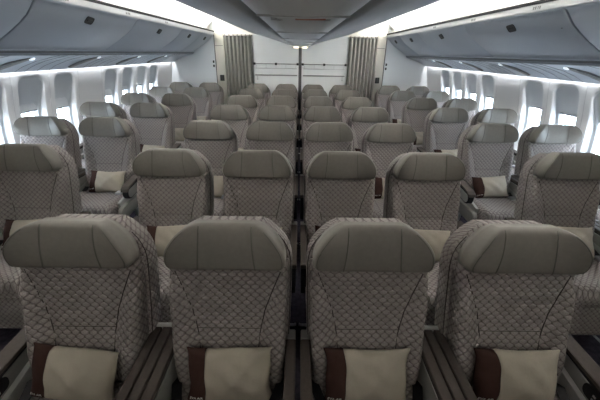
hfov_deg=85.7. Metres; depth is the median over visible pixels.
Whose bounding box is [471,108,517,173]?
seat
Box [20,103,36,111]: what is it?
shade
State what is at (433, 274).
seat cushion
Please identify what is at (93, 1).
trim
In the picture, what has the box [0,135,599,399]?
floor
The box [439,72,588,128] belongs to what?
trim
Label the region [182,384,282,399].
seat cushion
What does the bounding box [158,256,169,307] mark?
seat cushion
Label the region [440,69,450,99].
window
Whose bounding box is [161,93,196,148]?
seat
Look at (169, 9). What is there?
ceiling
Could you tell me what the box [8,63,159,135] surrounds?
trim
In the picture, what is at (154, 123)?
seat
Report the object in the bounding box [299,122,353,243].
seat
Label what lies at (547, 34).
bin
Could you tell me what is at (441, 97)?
seat
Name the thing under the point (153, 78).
window
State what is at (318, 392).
seat cushion
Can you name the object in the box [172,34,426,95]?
wall
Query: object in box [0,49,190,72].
trim
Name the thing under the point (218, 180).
pillow
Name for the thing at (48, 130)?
seat
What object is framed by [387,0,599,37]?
trim
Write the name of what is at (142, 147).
pillow
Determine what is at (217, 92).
seat
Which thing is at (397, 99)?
seat
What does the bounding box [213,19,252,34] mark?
light
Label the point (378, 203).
seat cushion
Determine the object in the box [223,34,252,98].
curtain
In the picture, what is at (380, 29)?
light
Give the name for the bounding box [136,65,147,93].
window
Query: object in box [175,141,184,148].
seat cushion
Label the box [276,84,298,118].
seat
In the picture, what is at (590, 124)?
window
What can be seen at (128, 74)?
window
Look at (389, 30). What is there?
wall
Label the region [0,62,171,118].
wall
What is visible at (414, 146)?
seat cushion
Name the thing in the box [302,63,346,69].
wall rack
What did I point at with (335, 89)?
seat
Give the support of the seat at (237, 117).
on the floor
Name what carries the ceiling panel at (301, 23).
attached to the wall at (265, 50)
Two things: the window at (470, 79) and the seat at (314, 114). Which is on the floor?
the seat at (314, 114)
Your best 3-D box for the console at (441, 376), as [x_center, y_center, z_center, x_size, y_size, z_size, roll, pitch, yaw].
[0.557,0.963,1.323,0.128,0.632,0.560,1,24,0]
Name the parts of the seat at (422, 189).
backrest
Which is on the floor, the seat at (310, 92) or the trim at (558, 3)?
the seat at (310, 92)
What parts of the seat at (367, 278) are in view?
armrest, backrest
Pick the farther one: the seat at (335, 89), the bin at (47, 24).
the seat at (335, 89)
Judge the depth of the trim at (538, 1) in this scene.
3.08 m
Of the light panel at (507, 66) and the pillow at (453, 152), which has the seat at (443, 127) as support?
the pillow at (453, 152)
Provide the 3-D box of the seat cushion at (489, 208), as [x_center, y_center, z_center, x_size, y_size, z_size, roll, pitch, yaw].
[1.855,0.074,3.057,0.464,0.139,0.475,1,24,0]
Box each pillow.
[1,219,40,249]
[30,342,118,399]
[89,170,125,191]
[140,144,164,151]
[147,225,185,255]
[175,128,184,140]
[187,347,271,399]
[197,116,205,119]
[214,176,223,196]
[323,348,409,399]
[374,177,384,198]
[392,119,400,122]
[413,132,422,144]
[414,229,449,260]
[433,149,457,156]
[472,176,508,197]
[473,348,560,399]
[556,226,594,257]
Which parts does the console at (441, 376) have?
panel, plate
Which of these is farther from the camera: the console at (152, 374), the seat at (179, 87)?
the seat at (179, 87)
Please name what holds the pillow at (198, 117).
on the seat at (201, 96)
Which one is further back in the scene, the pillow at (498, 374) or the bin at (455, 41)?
the bin at (455, 41)
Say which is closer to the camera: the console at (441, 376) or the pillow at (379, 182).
the console at (441, 376)
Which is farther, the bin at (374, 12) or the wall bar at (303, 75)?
the wall bar at (303, 75)
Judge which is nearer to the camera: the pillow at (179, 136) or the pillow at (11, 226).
the pillow at (11, 226)
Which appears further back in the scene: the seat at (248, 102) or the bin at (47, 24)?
the seat at (248, 102)
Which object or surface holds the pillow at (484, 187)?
on the seat at (485, 149)
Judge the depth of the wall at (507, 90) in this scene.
4.33 m
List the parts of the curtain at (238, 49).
rail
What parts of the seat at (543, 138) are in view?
backrest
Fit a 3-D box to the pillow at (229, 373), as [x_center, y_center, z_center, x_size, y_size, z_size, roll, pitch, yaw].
[-0.277,0.685,1.272,0.342,0.213,0.134,-1,25,-5]
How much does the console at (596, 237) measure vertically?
0.632 m
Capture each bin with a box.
[0,0,32,38]
[0,0,138,49]
[106,19,183,50]
[159,29,201,51]
[175,0,289,44]
[180,32,212,51]
[310,0,440,45]
[388,36,419,55]
[399,33,440,55]
[418,25,493,56]
[463,7,599,59]
[564,1,599,49]
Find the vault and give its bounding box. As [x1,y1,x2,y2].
[385,0,537,32]
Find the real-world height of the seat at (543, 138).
1.146 m
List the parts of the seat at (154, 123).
backrest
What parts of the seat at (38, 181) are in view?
backrest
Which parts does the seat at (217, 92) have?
backrest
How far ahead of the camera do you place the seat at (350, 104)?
4.86 m
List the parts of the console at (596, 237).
panel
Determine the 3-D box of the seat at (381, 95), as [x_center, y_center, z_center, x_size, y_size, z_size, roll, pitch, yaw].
[1.828,-1.768,6.766,0.599,1.146,0.775,1,24,0]
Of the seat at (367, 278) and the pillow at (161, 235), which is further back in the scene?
the pillow at (161, 235)
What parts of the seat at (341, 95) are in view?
backrest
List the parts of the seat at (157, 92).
backrest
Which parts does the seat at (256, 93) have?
backrest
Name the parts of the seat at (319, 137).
armrest, backrest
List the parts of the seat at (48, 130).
backrest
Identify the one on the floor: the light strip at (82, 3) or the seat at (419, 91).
the seat at (419, 91)
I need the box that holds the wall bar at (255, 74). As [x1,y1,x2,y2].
[255,74,296,79]
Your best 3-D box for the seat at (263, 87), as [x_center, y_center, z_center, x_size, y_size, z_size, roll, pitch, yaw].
[-0.901,-1.781,6.688,0.599,1.146,0.775,1,24,0]
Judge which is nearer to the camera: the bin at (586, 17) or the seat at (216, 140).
the bin at (586, 17)
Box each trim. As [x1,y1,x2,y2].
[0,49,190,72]
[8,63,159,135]
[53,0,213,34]
[85,0,213,31]
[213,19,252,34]
[213,33,227,104]
[298,48,301,134]
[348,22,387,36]
[371,36,387,106]
[387,0,555,34]
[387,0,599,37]
[409,56,599,83]
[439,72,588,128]
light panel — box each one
[0,58,34,69]
[68,57,100,67]
[116,56,140,64]
[147,55,166,62]
[459,62,482,70]
[498,64,529,75]
[563,67,599,81]
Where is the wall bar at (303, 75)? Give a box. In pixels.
[303,75,344,80]
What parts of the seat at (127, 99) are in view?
backrest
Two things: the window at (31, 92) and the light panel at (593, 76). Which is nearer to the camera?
the light panel at (593, 76)
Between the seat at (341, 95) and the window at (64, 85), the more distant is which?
the seat at (341, 95)
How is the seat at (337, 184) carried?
on the floor
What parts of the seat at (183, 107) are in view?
backrest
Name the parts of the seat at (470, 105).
backrest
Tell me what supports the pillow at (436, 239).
on the seat at (422, 189)
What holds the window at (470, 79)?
in the wall at (507, 90)
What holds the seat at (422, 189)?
on the floor
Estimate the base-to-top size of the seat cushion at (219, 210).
0.139 m
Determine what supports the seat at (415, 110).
on the floor
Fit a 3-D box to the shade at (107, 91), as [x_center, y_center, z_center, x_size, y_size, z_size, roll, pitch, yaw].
[-2.851,-1.585,4.769,0.028,0.090,0.280,1,24,0]
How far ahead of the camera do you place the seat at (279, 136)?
3.04 m
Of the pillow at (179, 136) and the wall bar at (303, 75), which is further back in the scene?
the wall bar at (303, 75)
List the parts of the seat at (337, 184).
armrest, backrest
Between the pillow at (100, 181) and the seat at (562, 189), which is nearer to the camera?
the seat at (562, 189)
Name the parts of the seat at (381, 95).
backrest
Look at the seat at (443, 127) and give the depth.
4.08 m
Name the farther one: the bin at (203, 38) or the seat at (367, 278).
the bin at (203, 38)
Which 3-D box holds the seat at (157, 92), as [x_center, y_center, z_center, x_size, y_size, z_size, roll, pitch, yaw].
[-2.517,-1.418,5.823,0.599,1.146,0.775,1,24,0]
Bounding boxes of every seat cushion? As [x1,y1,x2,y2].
[0,243,20,297]
[80,188,122,213]
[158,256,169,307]
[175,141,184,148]
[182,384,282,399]
[214,197,224,215]
[312,386,412,399]
[373,199,383,217]
[413,145,421,151]
[427,261,439,310]
[473,197,515,219]
[574,256,599,304]
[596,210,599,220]
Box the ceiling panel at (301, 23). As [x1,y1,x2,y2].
[241,0,369,46]
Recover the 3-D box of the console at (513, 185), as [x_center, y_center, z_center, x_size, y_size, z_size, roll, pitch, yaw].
[2.158,0.133,3.213,0.128,0.632,0.560,1,24,0]
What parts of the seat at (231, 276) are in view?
backrest, armrest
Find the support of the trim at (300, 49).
attached to the wall at (265, 50)
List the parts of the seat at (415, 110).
backrest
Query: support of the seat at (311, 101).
on the floor
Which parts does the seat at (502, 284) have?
backrest, cushion panel, arm panel, armrest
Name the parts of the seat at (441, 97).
backrest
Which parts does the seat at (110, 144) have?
cushion panel, backrest, cushion panel, armrest, arm panel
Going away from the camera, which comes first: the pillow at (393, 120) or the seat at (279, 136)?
the seat at (279, 136)
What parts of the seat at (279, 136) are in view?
backrest, armrest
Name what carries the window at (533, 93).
in the wall at (507, 90)
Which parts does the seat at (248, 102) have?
backrest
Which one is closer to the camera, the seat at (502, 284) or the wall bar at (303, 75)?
the seat at (502, 284)
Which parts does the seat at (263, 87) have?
backrest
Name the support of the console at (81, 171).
on the floor
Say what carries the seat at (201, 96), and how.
on the floor
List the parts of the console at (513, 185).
panel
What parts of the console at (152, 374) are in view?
plate, panel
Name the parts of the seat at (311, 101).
armrest, backrest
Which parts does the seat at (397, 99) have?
backrest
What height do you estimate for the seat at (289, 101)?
1.146 m
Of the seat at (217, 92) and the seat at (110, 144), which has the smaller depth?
the seat at (110, 144)
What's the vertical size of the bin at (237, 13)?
0.272 m
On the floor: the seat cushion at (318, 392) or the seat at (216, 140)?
the seat at (216, 140)
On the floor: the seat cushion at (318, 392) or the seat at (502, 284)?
the seat at (502, 284)
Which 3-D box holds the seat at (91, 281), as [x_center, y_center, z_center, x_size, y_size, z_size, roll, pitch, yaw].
[-0.897,0.699,1.224,0.599,1.146,0.775,1,24,0]
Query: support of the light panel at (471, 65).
attached to the wall at (507, 90)
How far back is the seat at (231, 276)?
1.27 m
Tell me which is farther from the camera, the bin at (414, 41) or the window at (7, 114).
the bin at (414, 41)
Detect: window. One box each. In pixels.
[0,75,19,143]
[10,72,52,118]
[48,70,82,142]
[102,67,121,107]
[120,66,135,108]
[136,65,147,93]
[148,64,158,90]
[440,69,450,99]
[450,70,463,99]
[463,71,478,114]
[476,73,496,113]
[514,78,549,150]
[544,81,586,127]
[575,85,599,152]
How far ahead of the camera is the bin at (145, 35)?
4.13 m
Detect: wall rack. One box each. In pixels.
[253,62,298,68]
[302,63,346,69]
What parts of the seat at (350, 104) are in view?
backrest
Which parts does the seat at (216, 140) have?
backrest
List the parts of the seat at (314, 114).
armrest, backrest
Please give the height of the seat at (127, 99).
1.146 m
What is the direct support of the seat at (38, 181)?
on the floor
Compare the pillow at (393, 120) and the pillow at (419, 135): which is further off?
the pillow at (393, 120)
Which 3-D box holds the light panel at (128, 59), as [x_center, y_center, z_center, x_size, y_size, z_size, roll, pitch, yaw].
[-2.467,-2.005,4.644,0.345,0.127,0.104,-15,29,-31]
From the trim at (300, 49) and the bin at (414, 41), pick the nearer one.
the bin at (414, 41)
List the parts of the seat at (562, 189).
backrest, cushion panel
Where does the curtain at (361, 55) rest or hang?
hanging from the wall at (265, 50)
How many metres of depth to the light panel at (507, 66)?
3.71 m
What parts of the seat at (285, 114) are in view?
backrest, armrest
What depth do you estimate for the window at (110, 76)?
4.81 m
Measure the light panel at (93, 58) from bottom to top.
0.127 m
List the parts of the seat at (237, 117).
backrest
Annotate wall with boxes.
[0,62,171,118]
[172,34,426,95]
[209,22,391,100]
[427,66,599,208]
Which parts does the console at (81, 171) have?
panel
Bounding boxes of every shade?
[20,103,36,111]
[55,97,67,107]
[105,89,111,94]
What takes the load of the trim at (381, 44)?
attached to the wall at (265, 50)
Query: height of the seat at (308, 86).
1.146 m
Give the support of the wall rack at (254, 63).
attached to the wall at (265, 50)
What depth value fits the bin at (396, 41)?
6.29 m
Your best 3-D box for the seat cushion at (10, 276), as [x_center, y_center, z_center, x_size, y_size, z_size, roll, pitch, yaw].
[-1.879,0.433,2.119,0.464,0.139,0.475,1,24,0]
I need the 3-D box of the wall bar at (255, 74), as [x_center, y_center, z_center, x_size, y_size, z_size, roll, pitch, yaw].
[-0.512,-2.641,6.961,0.900,0.107,0.041,1,24,0]
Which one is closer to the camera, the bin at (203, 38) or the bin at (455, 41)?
the bin at (455, 41)
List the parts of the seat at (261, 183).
backrest, armrest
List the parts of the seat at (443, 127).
backrest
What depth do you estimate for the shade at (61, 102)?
3.87 m
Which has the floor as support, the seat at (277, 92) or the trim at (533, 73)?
the seat at (277, 92)
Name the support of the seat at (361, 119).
on the floor
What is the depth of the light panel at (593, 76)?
2.79 m
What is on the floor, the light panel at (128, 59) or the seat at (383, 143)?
the seat at (383, 143)
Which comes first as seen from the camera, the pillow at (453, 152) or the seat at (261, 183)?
the seat at (261, 183)
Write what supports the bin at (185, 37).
attached to the wall at (90, 78)
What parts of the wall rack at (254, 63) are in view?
rail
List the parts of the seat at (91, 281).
armrest, arm panel, cushion panel, backrest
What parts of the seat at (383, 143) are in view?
backrest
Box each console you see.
[78,167,86,186]
[114,322,177,399]
[417,326,477,399]
[509,174,518,193]
[593,219,599,246]
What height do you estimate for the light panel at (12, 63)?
0.127 m
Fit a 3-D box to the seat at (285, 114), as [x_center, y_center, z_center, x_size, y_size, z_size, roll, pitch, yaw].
[-0.290,-0.532,3.960,0.546,1.146,0.775,1,24,0]
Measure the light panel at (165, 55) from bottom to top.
0.127 m
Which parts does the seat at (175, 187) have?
backrest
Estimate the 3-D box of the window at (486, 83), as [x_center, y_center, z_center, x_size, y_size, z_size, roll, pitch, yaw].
[2.814,-1.389,4.863,0.225,0.940,0.505,1,24,0]
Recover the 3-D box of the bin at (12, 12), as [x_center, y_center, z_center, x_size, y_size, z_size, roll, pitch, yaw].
[-2.205,-0.919,1.530,0.885,0.384,1.548,1,24,0]
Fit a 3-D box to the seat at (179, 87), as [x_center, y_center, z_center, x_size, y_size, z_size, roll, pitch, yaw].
[-2.517,-1.831,6.734,0.599,1.146,0.775,1,24,0]
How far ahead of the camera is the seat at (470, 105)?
4.93 m
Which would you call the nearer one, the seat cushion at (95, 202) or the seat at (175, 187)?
the seat at (175, 187)
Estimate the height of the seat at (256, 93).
1.146 m
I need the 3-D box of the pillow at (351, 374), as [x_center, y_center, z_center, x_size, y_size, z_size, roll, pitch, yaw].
[0.261,0.692,1.275,0.341,0.213,0.130,0,24,-2]
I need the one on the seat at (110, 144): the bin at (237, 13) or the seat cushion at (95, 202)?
the seat cushion at (95, 202)
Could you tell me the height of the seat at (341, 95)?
1.146 m
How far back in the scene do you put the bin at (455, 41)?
4.16 m
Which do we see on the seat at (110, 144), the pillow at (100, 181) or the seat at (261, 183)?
the pillow at (100, 181)
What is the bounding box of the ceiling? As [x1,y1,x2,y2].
[98,0,216,28]
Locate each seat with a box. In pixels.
[0,143,90,328]
[0,214,160,399]
[13,116,81,168]
[78,117,140,215]
[79,102,126,166]
[121,93,156,122]
[129,102,180,148]
[132,148,213,322]
[149,86,176,103]
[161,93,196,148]
[163,216,295,399]
[169,82,192,92]
[183,87,212,119]
[183,120,237,215]
[199,82,223,106]
[210,104,251,149]
[222,150,296,325]
[227,95,259,122]
[239,88,265,109]
[245,121,297,218]
[247,83,270,101]
[258,105,297,199]
[266,95,298,146]
[271,89,298,153]
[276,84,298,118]
[298,151,376,325]
[299,84,323,139]
[299,89,327,153]
[299,96,333,172]
[299,106,340,199]
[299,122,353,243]
[300,218,434,399]
[328,85,351,101]
[333,90,360,109]
[339,97,371,123]
[347,107,388,150]
[361,123,415,217]
[375,85,399,109]
[383,152,465,325]
[386,90,415,122]
[401,97,436,151]
[406,86,428,97]
[417,107,468,152]
[421,91,449,107]
[434,220,599,399]
[442,98,477,128]
[457,123,518,221]
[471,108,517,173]
[504,152,599,334]
[514,124,599,220]
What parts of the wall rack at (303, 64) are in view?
rail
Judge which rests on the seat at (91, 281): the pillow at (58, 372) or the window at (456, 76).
the pillow at (58, 372)
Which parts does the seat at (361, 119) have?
backrest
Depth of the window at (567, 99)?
3.40 m
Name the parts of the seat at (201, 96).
backrest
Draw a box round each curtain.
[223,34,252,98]
[346,36,377,98]
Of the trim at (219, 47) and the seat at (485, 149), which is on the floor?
the seat at (485, 149)
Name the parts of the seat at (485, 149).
arm panel, armrest, cushion panel, backrest, cushion panel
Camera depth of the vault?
4.12 m
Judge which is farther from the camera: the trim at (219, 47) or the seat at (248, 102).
the trim at (219, 47)
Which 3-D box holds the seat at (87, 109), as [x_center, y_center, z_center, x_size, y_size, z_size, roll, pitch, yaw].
[-2.515,-0.591,4.002,0.599,1.146,0.775,1,24,0]
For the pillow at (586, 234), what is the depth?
2.21 m
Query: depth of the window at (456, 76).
5.77 m

